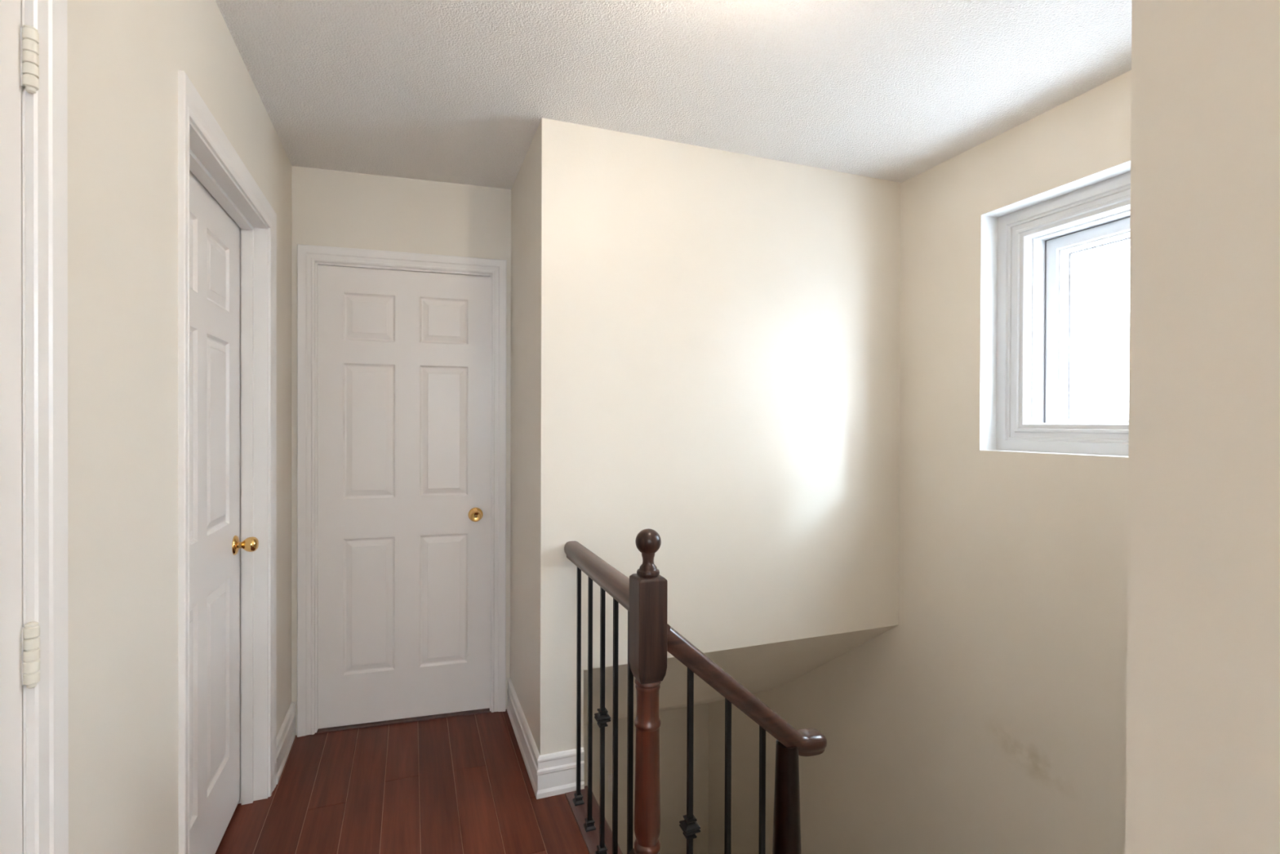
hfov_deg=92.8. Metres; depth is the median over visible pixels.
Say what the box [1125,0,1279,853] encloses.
wall
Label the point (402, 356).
door
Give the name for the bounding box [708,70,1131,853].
wall
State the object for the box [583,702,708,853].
wall
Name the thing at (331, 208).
wall
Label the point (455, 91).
ceiling
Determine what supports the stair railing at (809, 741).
on the staircase
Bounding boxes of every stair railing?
[564,540,633,853]
[666,623,826,853]
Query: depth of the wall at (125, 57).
1.14 m
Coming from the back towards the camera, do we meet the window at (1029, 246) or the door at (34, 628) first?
the window at (1029, 246)
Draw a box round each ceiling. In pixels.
[215,0,1132,189]
[583,624,898,724]
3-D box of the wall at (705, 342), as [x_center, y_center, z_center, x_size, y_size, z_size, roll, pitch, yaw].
[0.252,0.115,2.918,1.646,2.458,0.916,0,0,-21]
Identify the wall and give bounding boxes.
[66,0,292,853]
[291,165,511,735]
[510,117,901,755]
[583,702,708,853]
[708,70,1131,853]
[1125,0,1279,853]
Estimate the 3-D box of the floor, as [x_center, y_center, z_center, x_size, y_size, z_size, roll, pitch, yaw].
[-0.101,1.497,0.078,1.330,0.300,6.600,0,0,-21]
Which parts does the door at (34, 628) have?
frame, casing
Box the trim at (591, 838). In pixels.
[564,785,622,853]
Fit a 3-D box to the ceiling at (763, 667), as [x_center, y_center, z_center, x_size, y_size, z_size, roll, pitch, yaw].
[0.130,1.425,3.468,1.485,1.390,2.016,0,0,-21]
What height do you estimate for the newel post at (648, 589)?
1.086 m
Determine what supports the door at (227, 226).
in the wall at (125, 57)
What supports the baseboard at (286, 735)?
attached to the wall at (125, 57)
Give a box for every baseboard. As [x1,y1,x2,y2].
[276,701,295,784]
[506,677,584,799]
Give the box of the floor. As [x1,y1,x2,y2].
[215,709,589,853]
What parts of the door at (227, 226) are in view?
frame, knob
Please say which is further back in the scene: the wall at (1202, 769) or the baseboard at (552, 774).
the baseboard at (552, 774)
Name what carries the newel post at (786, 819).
on the staircase
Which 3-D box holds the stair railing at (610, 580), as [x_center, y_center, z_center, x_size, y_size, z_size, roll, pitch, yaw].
[-0.123,0.879,1.901,0.060,0.915,0.732,0,0,-21]
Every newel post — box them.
[628,528,667,853]
[772,739,801,853]
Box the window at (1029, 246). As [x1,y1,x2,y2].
[979,160,1130,457]
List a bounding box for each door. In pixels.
[0,0,68,853]
[177,70,276,853]
[297,244,506,737]
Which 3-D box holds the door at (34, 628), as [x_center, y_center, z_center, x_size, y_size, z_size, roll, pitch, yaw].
[-0.732,0.285,0.428,0.142,2.115,0.919,0,0,-21]

